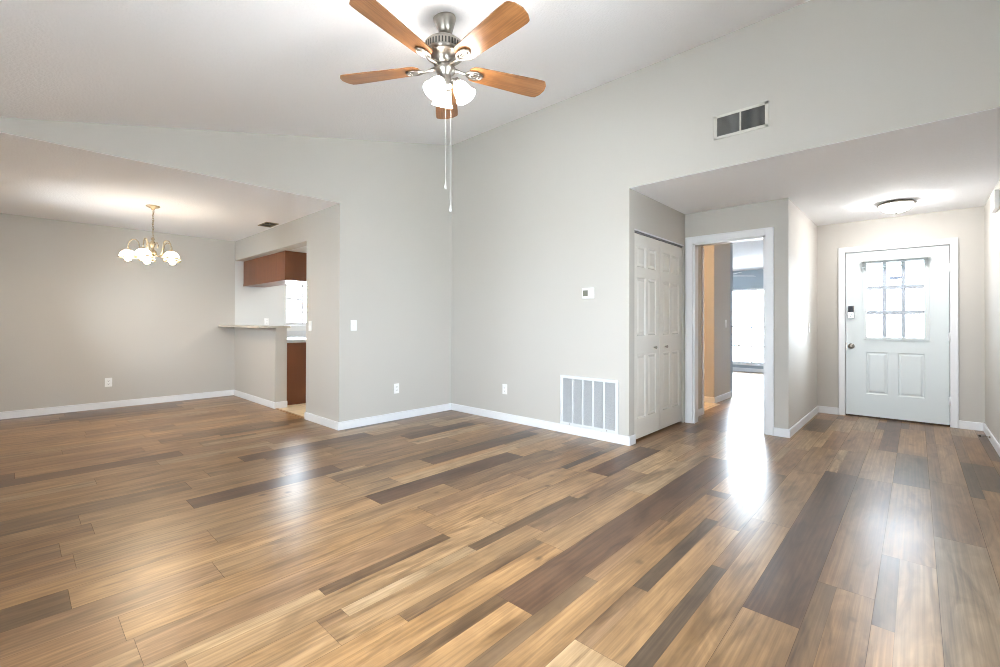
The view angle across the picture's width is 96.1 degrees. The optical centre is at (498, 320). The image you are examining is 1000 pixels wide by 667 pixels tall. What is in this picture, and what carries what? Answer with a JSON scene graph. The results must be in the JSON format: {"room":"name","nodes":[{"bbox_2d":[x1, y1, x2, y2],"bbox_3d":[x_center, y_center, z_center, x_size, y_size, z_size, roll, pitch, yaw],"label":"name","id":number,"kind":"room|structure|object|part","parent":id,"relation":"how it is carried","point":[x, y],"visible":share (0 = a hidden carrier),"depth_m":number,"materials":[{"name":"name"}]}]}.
{"room":"empty living room","nodes":[
{"label":"empty living room","id":0,"kind":"room"},
{"bbox_2d":[0,213,305,411],"bbox_3d":[-4.170,-0.034,7.257,0.120,2.440,5.850,0,0,43],"label":"wall","id":1,"kind":"structure","parent":0,"point":[75,314],"depth_m":6.05,"materials":[{"name":"grey paint"}]},
{"bbox_2d":[105,378,111,386],"bbox_3d":[-5.232,0.830,6.018,0.009,0.118,0.074,0,0,43],"label":"wall outlet","id":2,"kind":"object","parent":1,"relation":"attached to","point":[108,381],"visible":1,"depth_m":6.02,"materials":[{"name":"white plastic"}]},
{"bbox_2d":[0,390,233,418],"bbox_3d":[-5.157,1.133,6.095,0.013,0.088,2.818,0,0,43],"label":"baseboard","id":3,"kind":"structure","parent":1,"relation":"attached to","point":[132,402],"depth_m":6.01,"materials":[{"name":"white paint"}]},
{"bbox_2d":[264,318,268,324],"bbox_3d":[-3.871,0.023,7.484,0.009,0.118,0.074,0,0,43],"label":"wall outlet","id":4,"kind":"object","parent":1,"relation":"attached to","point":[266,320],"visible":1,"depth_m":7.48,"materials":[{"name":"white plastic"}]},
{"bbox_2d":[285,282,305,324],"bbox_3d":[-3.312,-0.376,8.203,0.050,0.920,1.200,0,0,43],"label":"window","id":5,"kind":"structure","parent":1,"relation":"in","point":[302,285],"depth_m":7.90,"materials":[{"name":"white paint"}]},
{"bbox_2d":[0,117,451,421],"bbox_3d":[-2.182,-0.653,4.419,0.120,3.656,4.633,0,0,43],"label":"wall","id":6,"kind":"structure","parent":0,"point":[393,220],"depth_m":5.09,"materials":[{"name":"grey paint"}]},
{"bbox_2d":[350,320,356,330],"bbox_3d":[-1.599,0.055,4.946,0.014,0.118,0.074,0,0,43],"label":"light switch","id":7,"kind":"object","parent":6,"relation":"attached to","point":[353,322],"visible":1,"depth_m":4.95,"materials":[{"name":"white plastic"}]},
{"bbox_2d":[338,403,450,430],"bbox_3d":[-1.179,1.140,5.395,0.013,0.088,1.600,0,0,43],"label":"baseboard","id":8,"kind":"structure","parent":6,"relation":"attached to","point":[354,423],"depth_m":5.29,"materials":[{"name":"white paint"}]},
{"bbox_2d":[394,383,398,393],"bbox_3d":[-1.220,0.812,5.355,0.009,0.118,0.070,0,0,43],"label":"wall outlet","id":9,"kind":"object","parent":6,"relation":"attached to","point":[396,386],"visible":1,"depth_m":5.35,"materials":[{"name":"white plastic"}]},
{"bbox_2d":[234,205,334,419],"bbox_3d":[-2.951,-0.037,6.080,3.270,2.440,0.150,0,0,43],"label":"wall","id":10,"kind":"structure","parent":0,"point":[260,370],"depth_m":5.38,"materials":[{"name":"grey paint"}]},
{"bbox_2d":[218,325,290,327],"bbox_3d":[-3.588,0.088,6.517,1.730,0.024,0.420,0,0,43],"label":"bar","id":11,"kind":"object","parent":10,"relation":"on","point":[241,326],"visible":1,"depth_m":6.05,"materials":[{"name":"beige laminate"}]},
{"bbox_2d":[234,390,286,408],"bbox_3d":[-3.541,1.140,6.614,1.648,0.088,0.168,0,0,43],"label":"baseboard","id":12,"kind":"structure","parent":10,"relation":"attached to","point":[283,404],"depth_m":6.31,"materials":[{"name":"white paint"}]},
{"bbox_2d":[243,251,306,286],"bbox_3d":[-3.381,-0.747,6.803,1.651,0.400,0.379,0,0,43],"label":"upper cabinet","id":13,"kind":"object","parent":10,"relation":"attached to","point":[284,267],"visible":0.83,"depth_m":6.36,"materials":[{"name":"brown wood"}]},
{"bbox_3d":[-3.508,-0.748,6.667,1.651,0.400,0.008,0,0,43],"label":"edge trim","id":14,"kind":"part","parent":13,"relation":"part of","materials":[{"name":"brown wood"}]},
{"bbox_2d":[276,408,303,417],"bbox_3d":[-2.642,1.229,5.704,0.933,0.106,0.035,0,0,43],"label":"trim","id":15,"kind":"structure","parent":10,"relation":"attached to","point":[276,408],"depth_m":5.67,"materials":[{"name":"brown wood"}]},
{"bbox_2d":[288,246,306,252],"bbox_3d":[-2.903,-1.103,6.380,2.936,0.305,0.342,0,0,43],"label":"trim","id":16,"kind":"structure","parent":10,"relation":"attached to","point":[301,249],"depth_m":6.11,"materials":[{"name":"white paint"}]},
{"bbox_2d":[308,321,311,330],"bbox_3d":[-2.234,0.066,5.300,0.074,0.118,0.014,0,0,43],"label":"light switch","id":17,"kind":"object","parent":10,"relation":"attached to","point":[310,322],"visible":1,"depth_m":5.29,"materials":[{"name":"white plastic"}]},
{"bbox_2d":[304,412,337,429],"bbox_3d":[-2.023,1.136,5.096,0.816,0.088,0.013,0,0,43],"label":"baseboard","id":18,"kind":"structure","parent":10,"relation":"attached to","point":[317,419],"depth_m":5.07,"materials":[{"name":"white paint"}]},
{"bbox_2d":[0,371,999,666],"bbox_3d":[1.212,1.198,6.701,8.536,0.001,12.479,0,0,43],"label":"floor","id":19,"kind":"structure","parent":0,"point":[967,586],"depth_m":2.40,"materials":[{"name":"brown wood"}]},
{"bbox_2d":[0,0,999,270],"bbox_3d":[1.230,-1.865,6.758,8.717,1.285,12.690,0,0,43],"label":"ceiling","id":20,"kind":"structure","parent":0,"point":[248,66],"depth_m":3.43,"materials":[{"name":"white paint"}]},
{"bbox_2d":[118,205,180,264],"bbox_3d":[-3.844,-0.953,4.974,0.560,0.626,0.570,0,0,43],"label":"chandelier","id":21,"kind":"object","parent":20,"relation":"hanging from","point":[144,254],"visible":1,"depth_m":4.92,"materials":[{"name":"white glass"}]},
{"bbox_3d":[-4.006,-0.727,4.849,0.152,0.071,0.152,0,0,-34],"label":"lamp shade","id":22,"kind":"part","parent":21,"relation":"part of","materials":[{"name":"white glass"}]},
{"bbox_3d":[-3.938,-0.797,4.895,0.224,0.181,0.060,0,0,-34],"label":"arm","id":23,"kind":"part","parent":21,"relation":"part of","materials":[{"name":"gold metal"}]},
{"bbox_3d":[-3.772,-0.726,4.762,0.152,0.071,0.152,0,0,-16],"label":"lamp shade","id":24,"kind":"part","parent":21,"relation":"part of","materials":[{"name":"white glass"}]},
{"bbox_3d":[-3.794,-0.797,4.842,0.060,0.181,0.224,0,0,-16],"label":"arm","id":25,"kind":"part","parent":21,"relation":"part of","materials":[{"name":"gold metal"}]},
{"bbox_3d":[-3.827,-1.070,4.970,0.020,0.316,0.020,0,0,-2],"label":"chain","id":26,"kind":"part","parent":21,"relation":"part of","materials":[{"name":"gold metal"}]},
{"bbox_3d":[-3.700,-0.796,4.961,0.224,0.181,0.060,0,0,2],"label":"arm","id":27,"kind":"part","parent":21,"relation":"part of","materials":[{"name":"gold metal"}]},
{"bbox_3d":[-3.618,-0.725,4.958,0.152,0.071,0.152,0,0,2],"label":"lamp shade","id":28,"kind":"part","parent":21,"relation":"part of","materials":[{"name":"white glass"}]},
{"bbox_2d":[258,222,278,226],"bbox_3d":[-3.023,-1.242,5.886,0.300,0.031,0.160,0,0,43],"label":"ceiling vent","id":29,"kind":"object","parent":20,"relation":"in","point":[265,224],"visible":1,"depth_m":5.88,"materials":[{"name":"brown metal"}]},
{"bbox_2d":[340,0,545,211],"bbox_3d":[-0.314,-1.236,2.652,1.276,1.185,1.292,0,0,43],"label":"ceiling fan","id":30,"kind":"object","parent":20,"relation":"hanging from","point":[443,49],"visible":1,"depth_m":2.62,"materials":[{"name":"brown wood"}]},
{"bbox_3d":[-0.734,-1.517,2.784,0.523,0.006,0.160,0,10,13],"label":"blade","id":31,"kind":"part","parent":30,"relation":"part of","materials":[{"name":"brown wood"}]},
{"bbox_3d":[-0.542,-1.519,2.334,0.160,0.006,0.523,12,6,30],"label":"blade","id":32,"kind":"part","parent":30,"relation":"part of","materials":[{"name":"brown wood"}]},
{"bbox_3d":[-0.360,-1.375,2.629,0.132,0.103,0.132,0,-32,38],"label":"lamp shade","id":33,"kind":"part","parent":30,"relation":"part of","materials":[{"name":"white glass"}]},
{"bbox_3d":[-0.359,-1.379,2.631,0.045,0.075,0.045,0,-32,38],"label":"bulb","id":34,"kind":"part","parent":30,"relation":"part of","materials":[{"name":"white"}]},
{"bbox_3d":[-0.342,-1.374,2.762,0.132,0.103,0.132,0,32,-22],"label":"lamp shade","id":35,"kind":"part","parent":30,"relation":"part of","materials":[{"name":"white glass"}]},
{"bbox_3d":[-0.316,-1.111,2.659,0.003,0.590,0.003,0,0,13],"label":"pull chain","id":36,"kind":"part","parent":30,"relation":"part of","materials":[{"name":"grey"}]},
{"bbox_3d":[-0.365,-1.514,3.106,0.160,0.006,0.523,-10,1,-5],"label":"blade","id":37,"kind":"part","parent":30,"relation":"part of","materials":[{"name":"brown wood"}]},
{"bbox_3d":[-0.286,-1.044,2.658,0.003,0.725,0.003,0,0,43],"label":"pull chain","id":38,"kind":"part","parent":30,"relation":"part of","materials":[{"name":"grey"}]},
{"bbox_3d":[-0.224,-1.374,2.678,0.132,0.103,0.132,-32,-5,7],"label":"lamp shade","id":39,"kind":"part","parent":30,"relation":"part of","materials":[{"name":"white glass"}]},
{"bbox_3d":[-0.055,-1.517,2.377,0.160,0.006,0.523,14,-9,-40],"label":"blade","id":40,"kind":"part","parent":30,"relation":"part of","materials":[{"name":"brown wood"}]},
{"bbox_3d":[0.055,-1.514,2.854,0.523,0.006,0.160,0,-10,-23],"label":"blade","id":41,"kind":"part","parent":30,"relation":"part of","materials":[{"name":"brown wood"}]},
{"bbox_2d":[877,199,916,213],"bbox_3d":[4.179,-1.183,4.726,0.320,0.123,0.320,0,0,43],"label":"ceiling light","id":42,"kind":"object","parent":20,"relation":"attached to","point":[899,205],"visible":1,"depth_m":4.65,"materials":[{"name":"white glass"}]},
{"bbox_2d":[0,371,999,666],"bbox_3d":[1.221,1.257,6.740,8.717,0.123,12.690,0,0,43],"label":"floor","id":43,"kind":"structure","parent":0,"point":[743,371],"depth_m":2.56,"materials":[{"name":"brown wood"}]},
{"bbox_2d":[287,342,305,404],"bbox_3d":[-3.087,0.750,6.739,0.870,0.872,0.630,0,0,43],"label":"base cabinet","id":44,"kind":"object","parent":43,"relation":"on","point":[296,352],"visible":0.27,"depth_m":6.35,"materials":[{"name":"brown wood"}]},
{"bbox_3d":[-3.032,0.757,7.896,0.665,0.872,2.400,0,0,43],"label":"base cabinet","id":45,"kind":"object","parent":43,"relation":"on","visible":0},
{"bbox_2d":[287,331,305,342],"bbox_3d":[-2.701,0.251,7.610,1.550,0.138,2.429,0,0,43],"label":"countertop","id":46,"kind":"structure","parent":45,"relation":"on","point":[292,336],"depth_m":7.72,"materials":[{"name":"grey laminate"}]},
{"bbox_2d":[635,191,702,422],"bbox_3d":[1.911,0.471,5.075,0.126,3.440,1.917,0,0,43],"label":"wall","id":47,"kind":"structure","parent":0,"point":[653,217],"depth_m":5.10,"materials":[{"name":"grey paint"}]},
{"bbox_2d":[634,230,681,438],"bbox_3d":[1.719,0.147,4.801,0.067,2.040,1.242,0,0,43],"label":"door","id":48,"kind":"structure","parent":47,"relation":"in","point":[657,261],"depth_m":4.74,"materials":[{"name":"white paint"}]},
{"bbox_2d":[635,229,683,245],"bbox_3d":[1.698,-0.878,4.829,0.102,0.010,1.249,0,0,43],"label":"trim","id":49,"kind":"structure","parent":47,"relation":"attached to","point":[635,229],"depth_m":4.74,"materials":[{"name":"white paint"}]},
{"bbox_2d":[698,407,703,416],"bbox_3d":[2.444,1.151,5.554,0.013,0.088,0.508,0,0,43],"label":"baseboard","id":50,"kind":"structure","parent":47,"relation":"attached to","point":[701,410],"depth_m":5.64,"materials":[{"name":"white paint"}]},
{"bbox_2d":[702,248,703,407],"bbox_3d":[2.560,0.135,5.769,0.132,2.116,0.058,0,0,43],"label":"trim","id":51,"kind":"structure","parent":47,"relation":"attached to","point":[702,248],"depth_m":5.71,"materials":[{"name":"white paint"}]},
{"bbox_2d":[703,243,729,396],"bbox_3d":[2.672,-0.013,7.463,1.950,2.440,0.770,0,0,43],"label":"wall","id":52,"kind":"structure","parent":0,"point":[716,257],"depth_m":6.62,"materials":[{"name":"grey paint"}]},
{"bbox_2d":[451,0,999,435],"bbox_3d":[1.309,-0.626,4.262,5.207,3.620,0.108,0,0,43],"label":"wall","id":53,"kind":"structure","parent":0,"point":[543,200],"depth_m":4.30,"materials":[{"name":"grey paint"}]},
{"bbox_2d":[502,384,506,393],"bbox_3d":[0.067,0.815,5.325,0.074,0.118,0.009,0,0,43],"label":"wall outlet","id":54,"kind":"object","parent":53,"relation":"attached to","point":[504,386],"visible":1,"depth_m":5.32,"materials":[{"name":"white plastic"}]},
{"bbox_2d":[451,403,635,445],"bbox_3d":[0.339,1.143,5.144,2.552,0.088,0.126,0,0,43],"label":"baseboard","id":55,"kind":"structure","parent":53,"relation":"attached to","point":[594,434],"depth_m":4.86,"materials":[{"name":"white paint"}]},
{"bbox_2d":[582,287,593,298],"bbox_3d":[0.900,-0.275,4.546,0.134,0.110,0.029,0,0,43],"label":"thermostat","id":56,"kind":"object","parent":53,"relation":"attached to","point":[587,293],"visible":1,"depth_m":4.53,"materials":[{"name":"white plastic"}]},
{"bbox_2d":[560,375,618,433],"bbox_3d":[0.899,0.836,4.545,0.674,0.520,0.020,0,0,43],"label":"air vent","id":57,"kind":"object","parent":53,"relation":"in","point":[585,402],"visible":1,"depth_m":4.53,"materials":[{"name":"white metal"}]},
{"bbox_2d":[714,101,768,139],"bbox_3d":[1.937,-1.599,3.607,0.402,0.196,0.009,0,0,43],"label":"air vent","id":58,"kind":"object","parent":53,"relation":"in","point":[753,117],"visible":1,"depth_m":3.60,"materials":[{"name":"white metal"}]},
{"bbox_2d":[685,198,790,428],"bbox_3d":[2.600,0.472,4.959,1.041,3.440,0.120,0,0,43],"label":"wall","id":59,"kind":"structure","parent":0,"point":[776,214],"depth_m":4.63,"materials":[{"name":"grey paint"}]},
{"bbox_2d":[685,227,773,435],"bbox_3d":[2.552,0.112,4.990,0.898,2.159,0.144,0,0,43],"label":"trim","id":60,"kind":"structure","parent":59,"relation":"attached to","point":[766,234],"depth_m":4.96,"materials":[{"name":"white paint"}]},
{"bbox_2d":[774,427,789,437],"bbox_3d":[2.892,1.147,4.591,0.140,0.088,0.013,0,0,43],"label":"baseboard","id":61,"kind":"structure","parent":59,"relation":"attached to","point":[781,432],"depth_m":4.58,"materials":[{"name":"white paint"}]},
{"bbox_2d":[730,243,762,395],"bbox_3d":[4.502,0.000,8.882,3.840,2.440,5.100,0,0,43],"label":"wall","id":62,"kind":"structure","parent":0,"point":[748,279],"depth_m":10.65,"materials":[{"name":"grey paint"}]},
{"bbox_2d":[704,391,731,402],"bbox_3d":[2.673,1.162,7.452,1.963,0.088,0.796,0,0,43],"label":"baseboard","id":63,"kind":"structure","parent":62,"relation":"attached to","point":[722,397],"depth_m":6.61,"materials":[{"name":"white paint"}]},
{"bbox_2d":[733,288,762,364],"bbox_3d":[6.084,0.140,10.803,1.800,1.810,0.050,0,0,43],"label":"window","id":64,"kind":"structure","parent":62,"relation":"in","point":[738,327],"depth_m":10.83,"materials":[{"name":"white paint"}]},
{"bbox_2d":[733,367,762,372],"bbox_3d":[6.149,1.190,10.650,3.600,0.088,0.013,0,0,43],"label":"baseboard","id":65,"kind":"structure","parent":62,"relation":"attached to","point":[734,368],"depth_m":10.79,"materials":[{"name":"white paint"}]},
{"bbox_2d":[733,363,762,365],"bbox_3d":[6.048,1.062,10.761,1.900,0.035,0.070,0,0,43],"label":"trim","id":66,"kind":"structure","parent":62,"relation":"attached to","point":[733,363],"depth_m":10.76,"materials":[{"name":"white paint"}]},
{"bbox_2d":[791,201,816,426],"bbox_3d":[3.730,-0.022,5.500,0.120,2.440,2.205,0,0,43],"label":"wall","id":67,"kind":"structure","parent":0,"point":[803,229],"depth_m":5.16,"materials":[{"name":"grey paint"}]},
{"bbox_2d":[790,406,817,437],"bbox_3d":[3.558,1.152,5.213,0.013,0.088,1.805,0,0,43],"label":"baseboard","id":68,"kind":"structure","parent":67,"relation":"attached to","point":[811,414],"depth_m":5.09,"materials":[{"name":"white paint"}]},
{"bbox_2d":[817,206,984,422],"bbox_3d":[4.801,0.481,5.377,1.614,3.440,0.120,0,0,43],"label":"wall","id":69,"kind":"structure","parent":0,"point":[966,224],"depth_m":5.17,"materials":[{"name":"grey paint"}]},
{"bbox_2d":[845,413,949,426],"bbox_3d":[4.769,1.189,5.410,0.937,0.024,0.106,0,0,43],"label":"threshold","id":70,"kind":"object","parent":69,"relation":"attached to","point":[845,413],"depth_m":5.34,"materials":[{"name":"brown"}]},
{"bbox_2d":[838,238,958,427],"bbox_3d":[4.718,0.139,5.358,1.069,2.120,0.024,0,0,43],"label":"trim","id":71,"kind":"structure","parent":69,"relation":"attached to","point":[954,344],"depth_m":5.11,"materials":[{"name":"white paint"}]},
{"bbox_2d":[846,245,951,424],"bbox_3d":[4.731,0.164,5.357,0.949,2.028,0.120,0,0,43],"label":"door","id":72,"kind":"structure","parent":69,"relation":"in","point":[903,378],"depth_m":5.34,"materials":[{"name":"white paint"}]},
{"bbox_3d":[4.409,0.323,5.625,0.068,0.068,0.076,0,0,43],"label":"knob","id":73,"kind":"part","parent":72,"relation":"part of","materials":[{"name":"silver metal"}]},
{"bbox_2d":[861,254,929,275],"bbox_3d":[4.712,-0.648,5.353,0.612,0.216,0.069,0,0,43],"label":"window blind","id":74,"kind":"object","parent":72,"relation":"attached to","point":[904,258],"visible":1,"depth_m":5.33,"materials":[{"name":"white plastic"}]},
{"bbox_3d":[4.702,-0.647,5.342,0.588,0.010,0.026,0,0,43],"label":"rail","id":75,"kind":"part","parent":74,"relation":"part of","materials":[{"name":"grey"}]},
{"bbox_3d":[4.735,-0.248,5.369,0.599,0.973,0.015,0,0,43],"label":"glazing frame","id":76,"kind":"part","parent":72,"relation":"part of","materials":[{"name":"white glass"}]},
{"bbox_2d":[818,406,982,430],"bbox_3d":[4.710,1.156,5.365,1.468,0.088,0.013,0,0,43],"label":"baseboard","id":77,"kind":"structure","parent":69,"relation":"attached to","point":[969,425],"depth_m":4.97,"materials":[{"name":"white paint"}]},
{"bbox_2d":[984,180,999,443],"bbox_3d":[2.682,-0.653,2.004,0.120,3.656,7.719,0,0,43],"label":"wall","id":78,"kind":"structure","parent":0,"point":[991,220],"depth_m":4.37,"materials":[{"name":"grey paint"}]},
{"bbox_2d":[983,423,999,456],"bbox_3d":[2.669,1.132,2.083,0.013,0.088,7.573,0,0,43],"label":"baseboard","id":79,"kind":"structure","parent":78,"relation":"attached to","point":[992,439],"depth_m":4.29,"materials":[{"name":"white paint"}]},
{"bbox_2d":[991,189,999,212],"bbox_3d":[4.488,-1.078,4.063,0.037,0.170,0.250,0,0,43],"label":"door chime","id":80,"kind":"object","parent":78,"relation":"attached to","point":[995,196],"visible":1,"depth_m":3.98,"materials":[{"name":"white plastic"}]},
{"label":"outside","id":81,"kind":"structure","parent":0,"visible":0},
{"bbox_2d":[733,334,916,362],"bbox_3d":[3.143,1.451,10.720,90.000,0.150,100.000,0,0,43],"label":"ground","id":82,"kind":"structure","parent":81,"point":[745,352],"depth_m":23.61,"materials":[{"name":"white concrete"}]}
]}

